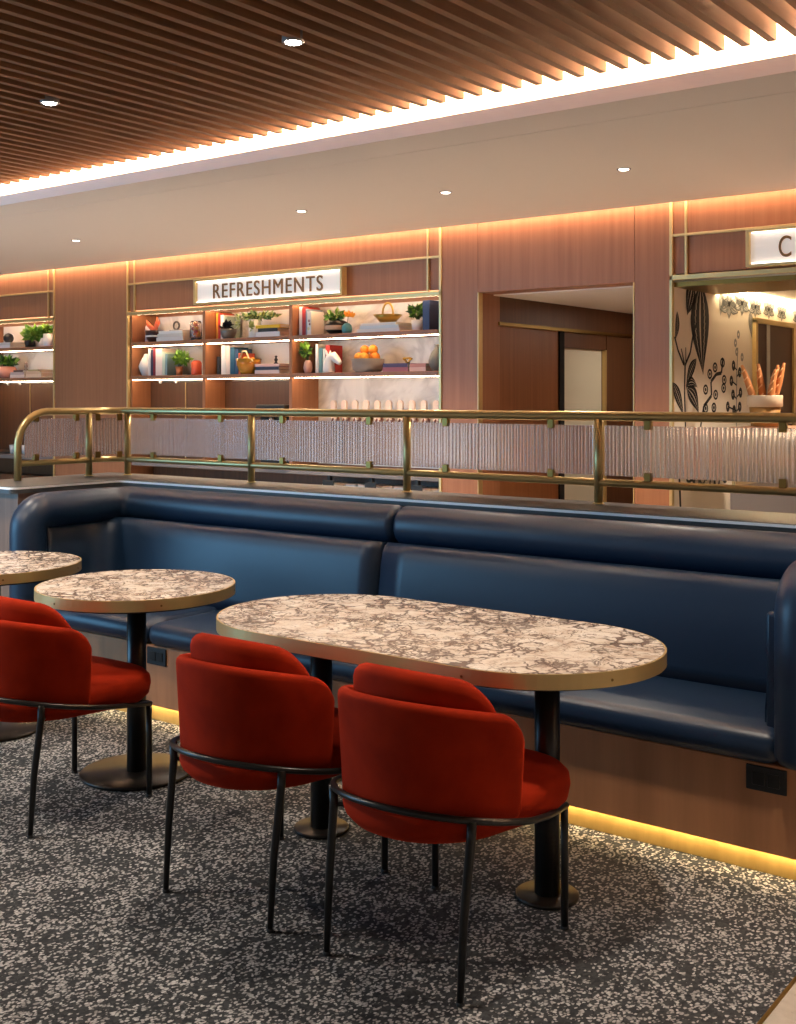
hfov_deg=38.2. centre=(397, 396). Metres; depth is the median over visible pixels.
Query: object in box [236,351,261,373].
fruit bowl
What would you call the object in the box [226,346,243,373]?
book
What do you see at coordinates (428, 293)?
trim
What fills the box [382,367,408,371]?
book
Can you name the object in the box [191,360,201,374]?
jar
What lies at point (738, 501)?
countertop
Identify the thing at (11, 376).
book
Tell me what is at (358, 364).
fruit bowl
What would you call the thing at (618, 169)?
recessed light
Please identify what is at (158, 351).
book
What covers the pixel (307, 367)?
potted plant
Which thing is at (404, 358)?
ornament
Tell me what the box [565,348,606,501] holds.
door
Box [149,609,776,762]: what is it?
seat cushion
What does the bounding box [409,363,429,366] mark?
book
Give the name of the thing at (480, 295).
trim
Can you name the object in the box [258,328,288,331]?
book
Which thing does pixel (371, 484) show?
label plate
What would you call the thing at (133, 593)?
side table
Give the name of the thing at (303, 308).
book
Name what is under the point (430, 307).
book
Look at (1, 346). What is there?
book
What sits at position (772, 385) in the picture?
baguette
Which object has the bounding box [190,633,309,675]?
cushion
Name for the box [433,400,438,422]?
tap
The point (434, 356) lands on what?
vase
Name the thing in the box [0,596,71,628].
cushion
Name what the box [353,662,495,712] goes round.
cushion
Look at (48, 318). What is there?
trim
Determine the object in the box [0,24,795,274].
ceiling
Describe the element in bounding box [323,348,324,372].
book
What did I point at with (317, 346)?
book
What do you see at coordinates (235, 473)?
countertop
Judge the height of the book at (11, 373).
0.026 m
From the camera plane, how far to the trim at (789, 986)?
2.77 m
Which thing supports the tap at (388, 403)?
attached to the shelving unit at (299, 389)
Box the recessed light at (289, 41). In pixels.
[282,30,304,45]
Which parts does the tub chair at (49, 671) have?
leg, leg, seat, leg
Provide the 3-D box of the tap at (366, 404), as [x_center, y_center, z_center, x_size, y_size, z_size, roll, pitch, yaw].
[-0.234,0.120,8.816,0.052,0.193,0.093,0,0,37]
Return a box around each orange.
[359,352,368,357]
[360,345,368,353]
[368,344,377,353]
[371,352,379,357]
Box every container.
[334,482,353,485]
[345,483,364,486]
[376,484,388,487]
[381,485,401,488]
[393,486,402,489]
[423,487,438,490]
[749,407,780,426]
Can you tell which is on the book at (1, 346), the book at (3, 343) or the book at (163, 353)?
the book at (3, 343)
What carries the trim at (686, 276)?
attached to the wall at (618, 247)
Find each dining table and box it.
[0,551,81,742]
[216,594,666,909]
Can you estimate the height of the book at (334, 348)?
0.215 m
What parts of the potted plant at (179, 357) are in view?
pot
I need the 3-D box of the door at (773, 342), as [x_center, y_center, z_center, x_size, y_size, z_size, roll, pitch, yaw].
[2.775,0.450,8.466,0.029,2.020,0.860,0,0,37]
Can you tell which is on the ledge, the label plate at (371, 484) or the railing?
the railing
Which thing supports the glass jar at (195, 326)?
on the shelving unit at (299, 389)
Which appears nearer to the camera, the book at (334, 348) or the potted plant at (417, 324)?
the potted plant at (417, 324)
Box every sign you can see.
[193,267,346,304]
[746,225,795,267]
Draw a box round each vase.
[24,340,34,346]
[139,354,147,375]
[342,310,355,332]
[429,344,438,370]
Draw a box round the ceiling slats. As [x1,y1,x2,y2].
[0,0,795,185]
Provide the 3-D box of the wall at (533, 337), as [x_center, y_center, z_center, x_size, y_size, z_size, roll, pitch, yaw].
[1.646,0.375,9.461,0.152,2.170,3.310,0,0,37]
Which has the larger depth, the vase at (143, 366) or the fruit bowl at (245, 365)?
the vase at (143, 366)
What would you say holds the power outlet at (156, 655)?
attached to the banquette
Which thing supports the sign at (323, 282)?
attached to the wall at (618, 247)
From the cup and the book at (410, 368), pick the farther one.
the cup
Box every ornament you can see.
[3,333,13,341]
[169,321,180,330]
[402,357,412,362]
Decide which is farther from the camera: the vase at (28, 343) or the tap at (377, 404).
the vase at (28, 343)
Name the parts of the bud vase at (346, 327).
flower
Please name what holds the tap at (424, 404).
attached to the shelving unit at (299, 389)
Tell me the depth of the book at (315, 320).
8.93 m
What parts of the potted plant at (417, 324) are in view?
pot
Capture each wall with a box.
[0,189,795,505]
[0,486,404,596]
[497,296,632,503]
[673,273,795,509]
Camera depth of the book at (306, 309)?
8.94 m
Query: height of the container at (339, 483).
0.098 m
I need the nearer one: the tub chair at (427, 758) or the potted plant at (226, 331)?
the tub chair at (427, 758)
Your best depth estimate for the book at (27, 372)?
11.00 m
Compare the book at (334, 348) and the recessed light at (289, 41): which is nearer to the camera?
the recessed light at (289, 41)
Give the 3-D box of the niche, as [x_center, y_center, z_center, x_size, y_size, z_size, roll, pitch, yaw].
[4.800,-0.718,7.127,4.917,0.085,3.839,0,0,37]
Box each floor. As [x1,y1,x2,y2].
[0,709,795,1023]
[763,983,795,1023]
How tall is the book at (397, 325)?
0.022 m
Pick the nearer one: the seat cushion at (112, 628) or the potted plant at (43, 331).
the seat cushion at (112, 628)
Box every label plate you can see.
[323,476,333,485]
[365,478,375,487]
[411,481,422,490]
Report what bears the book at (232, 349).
on the shelving unit at (299, 389)
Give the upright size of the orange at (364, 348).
0.077 m
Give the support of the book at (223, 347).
on the shelving unit at (299, 389)
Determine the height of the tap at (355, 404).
0.193 m
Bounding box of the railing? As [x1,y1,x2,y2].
[14,407,795,503]
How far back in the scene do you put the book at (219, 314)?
9.59 m
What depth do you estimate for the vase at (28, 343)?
11.35 m
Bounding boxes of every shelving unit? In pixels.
[0,322,52,449]
[131,296,438,468]
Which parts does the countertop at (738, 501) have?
glass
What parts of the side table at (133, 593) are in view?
foot plate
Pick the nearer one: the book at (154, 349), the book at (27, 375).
the book at (154, 349)
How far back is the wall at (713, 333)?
7.56 m
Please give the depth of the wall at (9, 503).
5.95 m
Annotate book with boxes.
[0,342,24,344]
[0,345,24,347]
[10,372,25,374]
[10,375,25,377]
[26,371,52,373]
[26,374,52,377]
[148,349,152,375]
[151,350,152,375]
[153,348,169,375]
[156,337,189,340]
[156,349,176,374]
[157,333,189,337]
[159,330,189,333]
[162,352,175,374]
[165,354,181,374]
[216,313,227,338]
[217,357,220,373]
[218,313,233,338]
[221,315,236,338]
[221,345,233,373]
[224,316,239,337]
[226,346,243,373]
[230,347,247,373]
[235,349,251,373]
[238,353,254,373]
[255,364,288,366]
[255,370,288,373]
[256,324,288,328]
[256,331,288,336]
[256,366,288,369]
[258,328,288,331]
[299,307,301,334]
[302,307,319,334]
[306,309,322,334]
[307,311,323,334]
[315,344,324,372]
[319,348,322,372]
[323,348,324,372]
[325,345,341,372]
[357,327,411,332]
[360,322,411,325]
[360,324,411,328]
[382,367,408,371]
[383,363,412,366]
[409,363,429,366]
[409,367,431,370]
[423,300,438,329]
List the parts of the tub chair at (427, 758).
leg, leg, seat, leg, leg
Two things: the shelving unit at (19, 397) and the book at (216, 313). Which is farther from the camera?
the shelving unit at (19, 397)
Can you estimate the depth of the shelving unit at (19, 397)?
11.44 m
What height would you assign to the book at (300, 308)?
0.225 m
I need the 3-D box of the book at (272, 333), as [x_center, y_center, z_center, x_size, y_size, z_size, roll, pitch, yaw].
[-0.978,-0.499,9.241,0.265,0.042,0.202,0,0,37]
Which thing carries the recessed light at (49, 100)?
attached to the ceiling slats
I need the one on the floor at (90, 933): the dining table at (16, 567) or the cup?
the dining table at (16, 567)
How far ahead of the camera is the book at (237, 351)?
9.46 m
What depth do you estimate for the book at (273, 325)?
9.14 m
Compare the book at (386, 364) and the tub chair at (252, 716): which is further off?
the book at (386, 364)
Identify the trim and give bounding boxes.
[0,269,54,475]
[126,227,441,491]
[478,282,634,503]
[669,201,795,505]
[757,976,795,1023]
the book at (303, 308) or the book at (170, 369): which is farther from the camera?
the book at (170, 369)
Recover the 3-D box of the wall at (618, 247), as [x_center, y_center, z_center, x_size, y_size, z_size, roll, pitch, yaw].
[-0.642,0.030,9.114,15.000,2.860,0.500,0,0,37]
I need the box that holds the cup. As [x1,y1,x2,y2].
[9,445,13,452]
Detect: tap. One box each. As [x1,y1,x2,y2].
[330,400,339,420]
[341,400,350,420]
[352,400,360,420]
[363,400,369,421]
[374,400,383,421]
[385,400,394,421]
[397,400,403,421]
[409,400,417,422]
[421,400,429,422]
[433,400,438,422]
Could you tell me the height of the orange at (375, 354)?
0.077 m
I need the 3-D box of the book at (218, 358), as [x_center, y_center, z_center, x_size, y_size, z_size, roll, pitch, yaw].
[-1.449,-0.261,9.646,0.030,0.150,0.162,0,0,37]
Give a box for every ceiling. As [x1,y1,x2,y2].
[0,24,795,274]
[494,286,632,313]
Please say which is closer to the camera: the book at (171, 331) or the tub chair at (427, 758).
the tub chair at (427, 758)
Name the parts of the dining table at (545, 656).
foot plate, foot plate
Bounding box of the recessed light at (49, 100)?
[40,95,58,105]
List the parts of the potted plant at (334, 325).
pot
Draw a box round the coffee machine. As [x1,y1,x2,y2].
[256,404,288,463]
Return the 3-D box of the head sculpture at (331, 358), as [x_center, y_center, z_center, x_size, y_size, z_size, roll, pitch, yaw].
[-0.496,-0.274,8.778,0.167,0.174,0.090,0,0,37]
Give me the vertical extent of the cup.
0.085 m
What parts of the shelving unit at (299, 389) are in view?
panel, shelf, shelf, panel, shelf, shelf, panel, shelf, shelf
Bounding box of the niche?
[674,274,795,301]
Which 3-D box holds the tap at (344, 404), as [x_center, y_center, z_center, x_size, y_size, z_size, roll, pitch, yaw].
[-0.408,0.120,8.948,0.052,0.193,0.093,0,0,37]
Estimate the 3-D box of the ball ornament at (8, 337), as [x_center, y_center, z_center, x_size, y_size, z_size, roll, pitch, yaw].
[-3.862,-0.583,11.404,0.098,0.100,0.097,0,0,37]
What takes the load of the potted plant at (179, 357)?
on the shelving unit at (299, 389)
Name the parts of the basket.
handle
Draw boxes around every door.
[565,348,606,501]
[752,318,795,425]
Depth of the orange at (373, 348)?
8.56 m
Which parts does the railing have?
glass panel, post, glass panel, post, glass panel, post, glass panel, post, rail, glass panel, post, glass panel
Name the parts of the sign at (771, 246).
panel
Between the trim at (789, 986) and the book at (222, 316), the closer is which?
the trim at (789, 986)
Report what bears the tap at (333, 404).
attached to the shelving unit at (299, 389)
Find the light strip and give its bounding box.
[740,293,795,304]
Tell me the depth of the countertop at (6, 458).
11.36 m
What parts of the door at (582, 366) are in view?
frame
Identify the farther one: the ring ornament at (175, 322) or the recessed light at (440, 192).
the ring ornament at (175, 322)
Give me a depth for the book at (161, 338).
9.81 m
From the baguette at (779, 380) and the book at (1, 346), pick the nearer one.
the baguette at (779, 380)
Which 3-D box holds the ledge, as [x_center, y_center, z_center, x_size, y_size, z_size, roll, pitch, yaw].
[0.655,0.477,4.551,6.834,0.034,1.083,0,0,37]
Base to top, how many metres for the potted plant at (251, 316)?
0.234 m
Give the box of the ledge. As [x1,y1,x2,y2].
[0,472,795,532]
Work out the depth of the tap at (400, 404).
8.60 m
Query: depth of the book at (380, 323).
8.46 m
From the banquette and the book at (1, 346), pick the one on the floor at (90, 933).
the banquette
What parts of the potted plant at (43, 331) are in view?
pot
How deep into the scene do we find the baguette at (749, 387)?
7.01 m
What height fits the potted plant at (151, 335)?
0.220 m
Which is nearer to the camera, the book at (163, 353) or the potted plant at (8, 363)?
the book at (163, 353)
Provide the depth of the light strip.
8.32 m
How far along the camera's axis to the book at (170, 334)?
9.81 m
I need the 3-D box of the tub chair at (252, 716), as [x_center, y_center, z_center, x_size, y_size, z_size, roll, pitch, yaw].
[-0.374,1.071,3.457,0.599,0.778,0.627,0,0,37]
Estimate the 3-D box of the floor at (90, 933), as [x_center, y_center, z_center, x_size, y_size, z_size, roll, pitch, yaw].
[-5.665,1.485,4.898,13.055,0.050,7.000,0,0,37]
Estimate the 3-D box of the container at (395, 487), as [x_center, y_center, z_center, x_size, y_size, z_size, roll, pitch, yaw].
[0.046,0.709,8.510,0.105,0.098,0.135,0,0,37]
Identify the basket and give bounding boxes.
[373,302,401,321]
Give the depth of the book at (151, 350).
9.99 m
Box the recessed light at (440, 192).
[439,191,451,193]
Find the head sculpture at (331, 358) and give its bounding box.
[323,350,341,372]
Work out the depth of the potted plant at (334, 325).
8.75 m
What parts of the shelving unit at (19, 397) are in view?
shelf, shelf, panel, panel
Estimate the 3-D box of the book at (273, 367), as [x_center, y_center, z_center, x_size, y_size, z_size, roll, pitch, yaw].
[-0.984,-0.229,9.245,0.250,0.026,0.202,0,0,37]
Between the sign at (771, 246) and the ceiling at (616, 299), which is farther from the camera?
the ceiling at (616, 299)
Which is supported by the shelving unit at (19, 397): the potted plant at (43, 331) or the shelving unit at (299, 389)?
the potted plant at (43, 331)
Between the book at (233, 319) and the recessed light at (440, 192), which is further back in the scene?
the book at (233, 319)
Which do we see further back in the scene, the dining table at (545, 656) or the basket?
the basket
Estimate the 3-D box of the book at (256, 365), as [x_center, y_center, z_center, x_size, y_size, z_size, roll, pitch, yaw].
[-0.984,-0.254,9.245,0.270,0.022,0.202,0,0,37]
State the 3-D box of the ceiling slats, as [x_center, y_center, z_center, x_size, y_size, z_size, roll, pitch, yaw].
[-3.339,-1.288,4.660,16.856,0.075,4.620,0,0,37]
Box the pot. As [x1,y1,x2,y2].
[747,395,782,426]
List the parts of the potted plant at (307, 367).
pot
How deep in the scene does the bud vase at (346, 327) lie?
8.65 m
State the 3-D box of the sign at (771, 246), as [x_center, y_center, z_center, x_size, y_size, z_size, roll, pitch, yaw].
[2.532,-0.865,6.352,1.229,0.220,0.062,0,0,37]
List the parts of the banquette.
backrest, panel, kick panel, backrest, frame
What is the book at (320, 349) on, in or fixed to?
on the shelving unit at (299, 389)
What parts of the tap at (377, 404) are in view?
handle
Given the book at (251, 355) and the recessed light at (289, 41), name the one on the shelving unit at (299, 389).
the book at (251, 355)
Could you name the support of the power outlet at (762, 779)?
attached to the banquette
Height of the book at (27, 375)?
0.034 m
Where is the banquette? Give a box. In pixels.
[9,486,795,879]
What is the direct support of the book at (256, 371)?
on the shelving unit at (299, 389)
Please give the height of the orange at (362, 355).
0.077 m
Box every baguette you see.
[741,365,755,394]
[756,363,765,394]
[767,369,776,394]
[775,363,784,394]
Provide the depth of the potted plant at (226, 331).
9.43 m
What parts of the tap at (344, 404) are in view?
handle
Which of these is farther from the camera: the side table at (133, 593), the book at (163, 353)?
the book at (163, 353)
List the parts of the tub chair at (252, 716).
leg, seat, leg, leg, leg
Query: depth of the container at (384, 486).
8.54 m
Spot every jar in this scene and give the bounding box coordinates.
[190,321,201,339]
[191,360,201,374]
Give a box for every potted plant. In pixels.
[0,354,19,377]
[20,323,52,345]
[145,318,161,341]
[171,349,193,374]
[235,310,280,336]
[298,341,312,372]
[324,307,346,333]
[405,302,422,329]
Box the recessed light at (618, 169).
[617,168,630,170]
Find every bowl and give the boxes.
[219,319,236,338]
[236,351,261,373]
[351,358,384,371]
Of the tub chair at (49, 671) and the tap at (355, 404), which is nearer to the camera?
the tub chair at (49, 671)
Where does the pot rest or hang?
on the countertop at (738, 501)
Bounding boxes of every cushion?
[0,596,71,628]
[55,606,218,642]
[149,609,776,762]
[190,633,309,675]
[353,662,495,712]
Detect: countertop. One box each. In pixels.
[0,452,52,479]
[132,462,438,486]
[730,425,795,513]
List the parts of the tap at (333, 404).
handle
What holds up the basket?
on the book at (380, 323)
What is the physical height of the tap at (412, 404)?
0.193 m
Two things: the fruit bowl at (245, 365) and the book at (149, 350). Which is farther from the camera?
the book at (149, 350)
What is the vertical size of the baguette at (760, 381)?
0.358 m
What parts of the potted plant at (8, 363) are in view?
pot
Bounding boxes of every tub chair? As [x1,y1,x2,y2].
[0,596,152,838]
[163,633,387,932]
[323,662,569,1007]
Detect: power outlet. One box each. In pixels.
[147,646,165,666]
[746,763,786,795]
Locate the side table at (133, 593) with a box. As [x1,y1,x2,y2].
[34,569,234,791]
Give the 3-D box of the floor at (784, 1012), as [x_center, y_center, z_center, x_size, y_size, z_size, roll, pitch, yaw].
[4.129,1.485,1.270,6.935,0.050,13.000,0,0,37]
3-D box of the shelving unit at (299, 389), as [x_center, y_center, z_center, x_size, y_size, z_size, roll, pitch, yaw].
[-0.936,-0.101,9.231,3.330,1.261,0.325,0,0,37]

